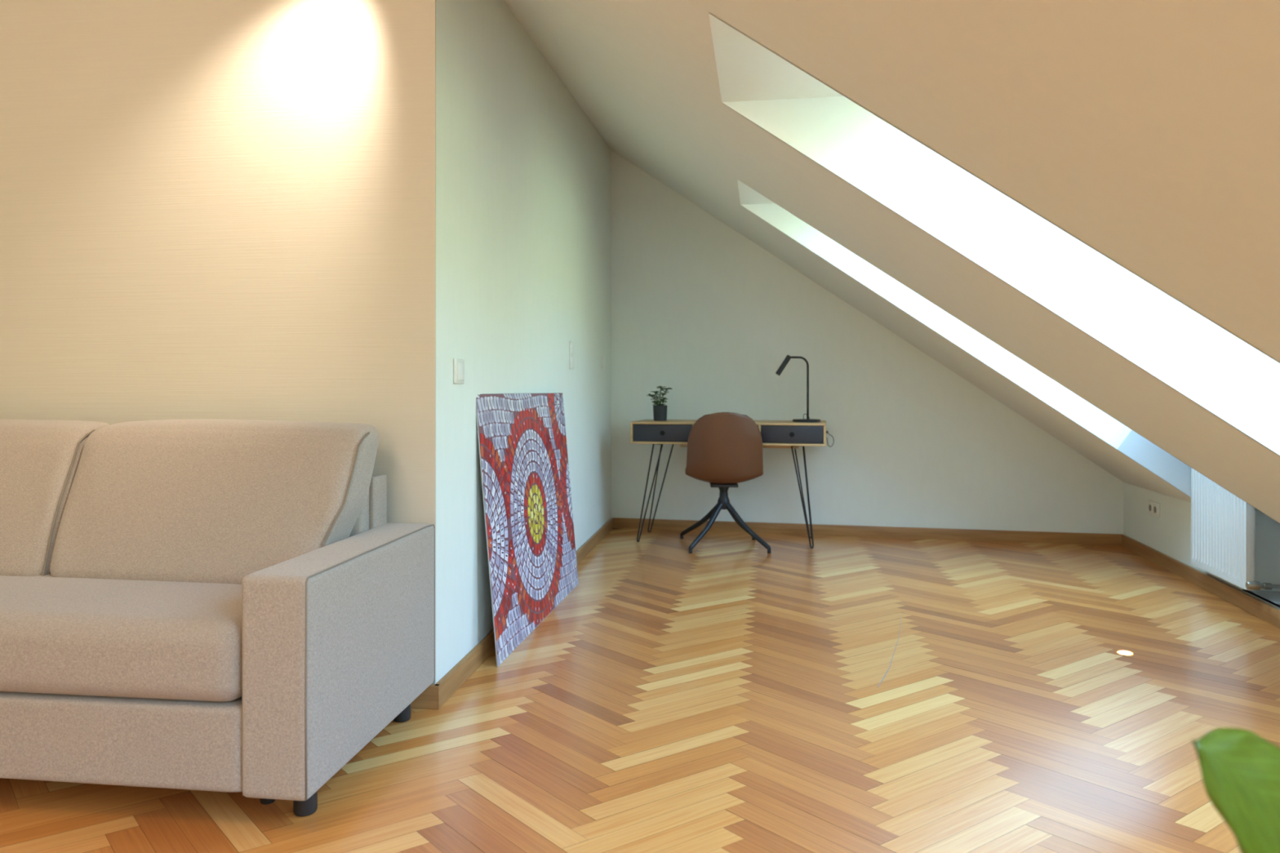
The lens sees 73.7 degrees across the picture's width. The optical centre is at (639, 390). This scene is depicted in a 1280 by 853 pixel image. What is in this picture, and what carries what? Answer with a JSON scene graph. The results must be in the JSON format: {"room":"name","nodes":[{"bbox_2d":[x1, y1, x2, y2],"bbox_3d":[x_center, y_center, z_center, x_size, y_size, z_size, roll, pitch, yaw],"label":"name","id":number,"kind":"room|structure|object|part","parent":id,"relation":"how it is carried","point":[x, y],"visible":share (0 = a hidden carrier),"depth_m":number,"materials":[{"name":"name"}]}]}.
{"room":"attic living room","nodes":[
{"label":"attic living room","id":0,"kind":"room"},
{"bbox_2d":[0,0,436,684],"bbox_3d":[-2.412,-0.630,2.838,3.600,3.200,0.012,0,0,7],"label":"wall","id":1,"kind":"structure","parent":0,"point":[210,209],"depth_m":2.70,"materials":[{"name":"paint"}]},
{"bbox_2d":[410,684,439,709],"bbox_3d":[-2.356,0.934,2.817,3.517,0.072,0.018,0,0,7],"label":"baseboard","id":2,"kind":"structure","parent":1,"relation":"attached to","point":[428,699],"depth_m":2.60,"materials":[{"name":"brown wood"}]},
{"bbox_2d":[435,0,611,683],"bbox_3d":[-0.474,-0.378,4.330,0.120,2.696,3.437,0,0,7],"label":"wall","id":3,"kind":"structure","parent":0,"point":[523,175],"depth_m":3.30,"materials":[{"name":"paint"}]},
{"bbox_2d":[453,358,464,383],"bbox_3d":[-0.595,-0.063,2.813,0.014,0.082,0.086,0,0,7],"label":"light switch","id":4,"kind":"object","parent":3,"relation":"attached to","point":[458,364],"visible":1,"depth_m":2.79,"materials":[{"name":"white plastic"}]},
{"bbox_2d":[435,517,613,709],"bbox_3d":[-0.408,0.934,4.310,0.018,0.072,3.460,0,0,7],"label":"baseboard","id":5,"kind":"structure","parent":3,"relation":"attached to","point":[456,677],"depth_m":2.95,"materials":[{"name":"brown wood"}]},
{"bbox_2d":[569,341,574,369],"bbox_3d":[-0.369,-0.190,4.637,0.014,0.152,0.084,0,0,7],"label":"light switch","id":6,"kind":"object","parent":3,"relation":"attached to","point":[571,344],"visible":1,"depth_m":4.62,"materials":[{"name":"white plastic"}]},
{"bbox_2d":[601,355,604,368],"bbox_3d":[-0.242,-0.188,5.665,0.014,0.082,0.082,0,0,7],"label":"light switch","id":7,"kind":"object","parent":3,"relation":"attached to","point":[602,357],"visible":1,"depth_m":5.63,"materials":[{"name":"white plastic"}]},
{"bbox_2d":[0,528,1279,852],"bbox_3d":[-0.500,0.971,1.400,8.200,0.002,10.000,0,0,0],"label":"floor","id":8,"kind":"structure","parent":0,"point":[724,695],"depth_m":2.47,"materials":[{"name":"brown wood"}]},
{"bbox_2d":[0,418,435,816],"bbox_3d":[-1.633,0.528,2.325,1.945,0.882,0.776,0,0,7],"label":"sofa","id":9,"kind":"object","parent":8,"relation":"on","point":[230,606],"visible":1,"depth_m":2.09,"materials":[{"name":"beige fabric"}]},
{"bbox_2d":[0,418,109,576],"bbox_3d":[-2.001,0.309,2.516,0.832,0.439,0.357,0,0,7],"label":"cushion","id":10,"kind":"object","parent":9,"relation":"on","point":[43,463],"depth_m":2.42,"materials":[{"name":"beige fabric"}]},
{"bbox_2d":[0,573,242,702],"bbox_3d":[-1.643,0.597,2.246,1.623,0.194,0.618,0,0,7],"label":"seat cushion","id":11,"kind":"object","parent":9,"relation":"on","point":[64,637],"depth_m":1.90,"materials":[{"name":"beige fabric"}]},
{"bbox_2d":[49,418,378,584],"bbox_3d":[-1.209,0.307,2.418,0.858,0.440,0.357,0,0,7],"label":"cushion","id":12,"kind":"object","parent":9,"relation":"on","point":[198,501],"depth_m":2.34,"materials":[{"name":"beige fabric"}]},
{"bbox_3d":[-0.745,0.645,2.220,0.157,0.486,0.765,0,0,7],"label":"armrest","id":13,"kind":"part","parent":9,"relation":"part of","materials":[{"name":"beige fabric"}]},
{"bbox_3d":[-1.599,0.520,2.596,1.627,0.500,0.130,0,0,7],"label":"frame","id":14,"kind":"part","parent":9,"relation":"part of","materials":[{"name":"beige fabric"}]},
{"bbox_2d":[475,392,578,666],"bbox_3d":[-0.445,0.491,3.642,0.087,0.959,1.300,0,0,8],"label":"picture","id":15,"kind":"object","parent":8,"relation":"on","point":[526,495],"visible":1,"depth_m":3.46,"materials":[{"name":"tile"}]},
{"bbox_2d":[680,412,771,553],"bbox_3d":[0.520,0.549,5.309,0.544,0.841,0.531,0,0,3],"label":"desk chair","id":16,"kind":"object","parent":8,"relation":"on","point":[725,449],"visible":1,"depth_m":5.09,"materials":[{"name":"leather"}]},
{"bbox_3d":[0.390,0.825,5.441,0.040,0.288,0.382,0,0,-43],"label":"leg","id":17,"kind":"part","parent":16,"relation":"part of","materials":[{"name":"black metal"}]},
{"bbox_3d":[0.404,0.825,5.190,0.318,0.289,0.040,0,0,-43],"label":"leg","id":18,"kind":"part","parent":16,"relation":"part of","materials":[{"name":"black metal"}]},
{"bbox_3d":[0.520,0.607,5.300,0.170,0.066,0.200,0,0,3],"label":"seat mount","id":19,"kind":"part","parent":16,"relation":"part of","materials":[{"name":"black metal"}]},
{"bbox_3d":[0.630,0.825,5.423,0.040,0.289,0.327,0,0,42],"label":"leg","id":20,"kind":"part","parent":16,"relation":"part of","materials":[{"name":"black metal"}]},
{"bbox_3d":[0.648,0.825,5.191,0.276,0.289,0.223,0,0,3],"label":"leg","id":21,"kind":"part","parent":16,"relation":"part of","materials":[{"name":"black metal"}]},
{"bbox_2d":[630,419,834,548],"bbox_3d":[0.602,0.583,5.475,1.253,0.770,0.470,0,0,12],"label":"desk","id":22,"kind":"object","parent":8,"relation":"on","point":[775,433],"visible":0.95,"depth_m":5.31,"materials":[{"name":"brown wood"}]},
{"bbox_3d":[0.070,0.650,5.425,0.184,0.636,0.068,0,0,22],"label":"leg","id":23,"kind":"part","parent":22,"relation":"part of","materials":[{"name":"black metal"}]},
{"bbox_2d":[646,386,671,421],"bbox_3d":[0.127,0.084,5.575,0.168,0.227,0.105,0,0,0],"label":"potted plant","id":24,"kind":"object","parent":22,"relation":"on","point":[660,411],"visible":1,"depth_m":5.55,"materials":[{"name":"green plant"}]},
{"bbox_3d":[0.125,0.047,5.576,0.108,0.129,0.036,0,0,-4],"label":"stem","id":25,"kind":"part","parent":24,"relation":"part of","materials":[{"name":"green plant"}]},
{"bbox_3d":[0.132,0.147,5.578,0.093,0.100,0.093,0,0,0],"label":"pot","id":26,"kind":"part","parent":24,"relation":"part of","materials":[{"name":"grey ceramic"}]},
{"bbox_3d":[0.138,0.650,5.762,0.186,0.636,0.082,0,0,12],"label":"leg","id":27,"kind":"part","parent":22,"relation":"part of","materials":[{"name":"black metal"}]},
{"bbox_3d":[0.142,0.267,5.347,0.375,0.104,0.014,0,0,12],"label":"drawer","id":28,"kind":"part","parent":22,"relation":"part of","materials":[{"name":"grey wood"}]},
{"bbox_3d":[0.619,0.347,5.348,0.740,0.022,0.030,0,0,12],"label":"rail","id":29,"kind":"part","parent":22,"relation":"part of","materials":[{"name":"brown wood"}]},
{"bbox_3d":[0.922,0.267,5.175,0.369,0.104,0.014,0,0,12],"label":"drawer","id":30,"kind":"part","parent":22,"relation":"part of","materials":[{"name":"grey wood"}]},
{"bbox_2d":[775,355,820,422],"bbox_3d":[1.045,-0.013,5.367,0.365,0.420,0.196,0,0,-36],"label":"desk lamp","id":31,"kind":"object","parent":22,"relation":"on","point":[788,357],"visible":1,"depth_m":5.34,"materials":[{"name":"black metal"}]},
{"bbox_3d":[0.993,0.650,5.215,0.137,0.636,0.080,0,0,12],"label":"leg","id":32,"kind":"part","parent":22,"relation":"part of","materials":[{"name":"black metal"}]},
{"bbox_3d":[1.059,0.650,5.577,0.140,0.636,0.038,0,0,-16],"label":"leg","id":33,"kind":"part","parent":22,"relation":"part of","materials":[{"name":"black metal"}]},
{"bbox_2d":[877,616,901,687],"bbox_3d":[0.964,0.969,3.243,0.022,0.003,0.995,0,0,21],"label":"thread","id":34,"kind":"object","parent":8,"relation":"on","point":[900,616],"visible":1,"depth_m":3.04},
{"bbox_2d":[1191,728,1279,852],"bbox_3d":[0.903,0.638,0.867,0.747,0.665,0.454,0,0,15],"label":"plant","id":35,"kind":"object","parent":8,"relation":"on","point":[1240,769],"visible":1,"depth_m":0.75,"materials":[{"name":"green plant"}]},
{"bbox_2d":[611,151,1123,533],"bbox_3d":[1.395,-0.415,5.734,3.549,2.769,0.100,0,0,12],"label":"wall","id":36,"kind":"structure","parent":0,"point":[700,311],"depth_m":5.76,"materials":[{"name":"paint"}]},
{"bbox_2d":[613,517,1123,546],"bbox_3d":[1.407,0.934,5.671,3.299,0.072,0.018,0,0,12],"label":"baseboard","id":37,"kind":"structure","parent":36,"relation":"attached to","point":[1021,536],"depth_m":5.61,"materials":[{"name":"brown wood"}]},
{"bbox_2d":[503,0,1279,523],"bbox_3d":[0.076,-0.828,1.349,4.075,2.804,9.068,0,0,12],"label":"ceiling","id":38,"kind":"structure","parent":0,"point":[1147,131],"depth_m":1.70,"materials":[{"name":"paint"}]},
{"bbox_2d":[737,179,1279,608],"bbox_3d":[1.778,-0.016,3.956,2.670,1.972,0.865,0,0,12],"label":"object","id":39,"kind":"structure","parent":38,"relation":"in","point":[1167,467],"depth_m":4.29,"materials":[{"name":"glass"}]},
{"bbox_2d":[1123,482,1278,608],"bbox_3d":[2.120,0.772,0.923,0.100,0.396,9.098,0,0,12],"label":"wall","id":40,"kind":"structure","parent":0,"point":[1170,534],"depth_m":4.74,"materials":[{"name":"paint"}]},
{"bbox_2d":[708,12,1279,455],"bbox_3d":[1.452,0.026,2.107,2.553,1.888,0.798,0,0,10],"label":"skylight","id":41,"kind":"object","parent":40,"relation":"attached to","point":[1219,371],"depth_m":2.51,"materials":[{"name":"paint"}]},
{"bbox_2d":[1147,499,1159,518],"bbox_3d":[2.907,0.670,4.830,0.012,0.082,0.156,0,0,12],"label":"wall socket","id":42,"kind":"object","parent":40,"relation":"attached to","point":[1153,508],"visible":1,"depth_m":4.81,"materials":[{"name":"white plastic"}]},
{"bbox_2d":[1121,534,1279,628],"bbox_3d":[2.068,0.934,0.959,0.021,0.072,8.948,0,0,12],"label":"baseboard","id":43,"kind":"structure","parent":40,"relation":"attached to","point":[1255,606],"depth_m":4.11,"materials":[{"name":"brown wood"}]},
{"bbox_2d":[1191,467,1279,590],"bbox_3d":[2.694,0.580,3.850,0.173,0.620,0.624,0,0,12],"label":"radiator","id":44,"kind":"object","parent":40,"relation":"attached to","point":[1223,524],"visible":0.59,"depth_m":3.84,"materials":[{"name":"metal"}]},
{"bbox_3d":[2.638,0.559,3.897,0.007,0.578,0.557,0,0,12],"label":"panel","id":45,"kind":"part","parent":44,"relation":"part of","materials":[{"name":"white metal"}]},
{"bbox_3d":[2.593,0.559,3.623,0.032,0.578,0.003,0,0,12],"label":"panel","id":46,"kind":"part","parent":44,"relation":"part of","materials":[{"name":"metal"}]},
{"bbox_3d":[2.664,0.559,3.891,0.006,0.558,0.557,0,0,12],"label":"panel","id":47,"kind":"part","parent":44,"relation":"part of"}
]}

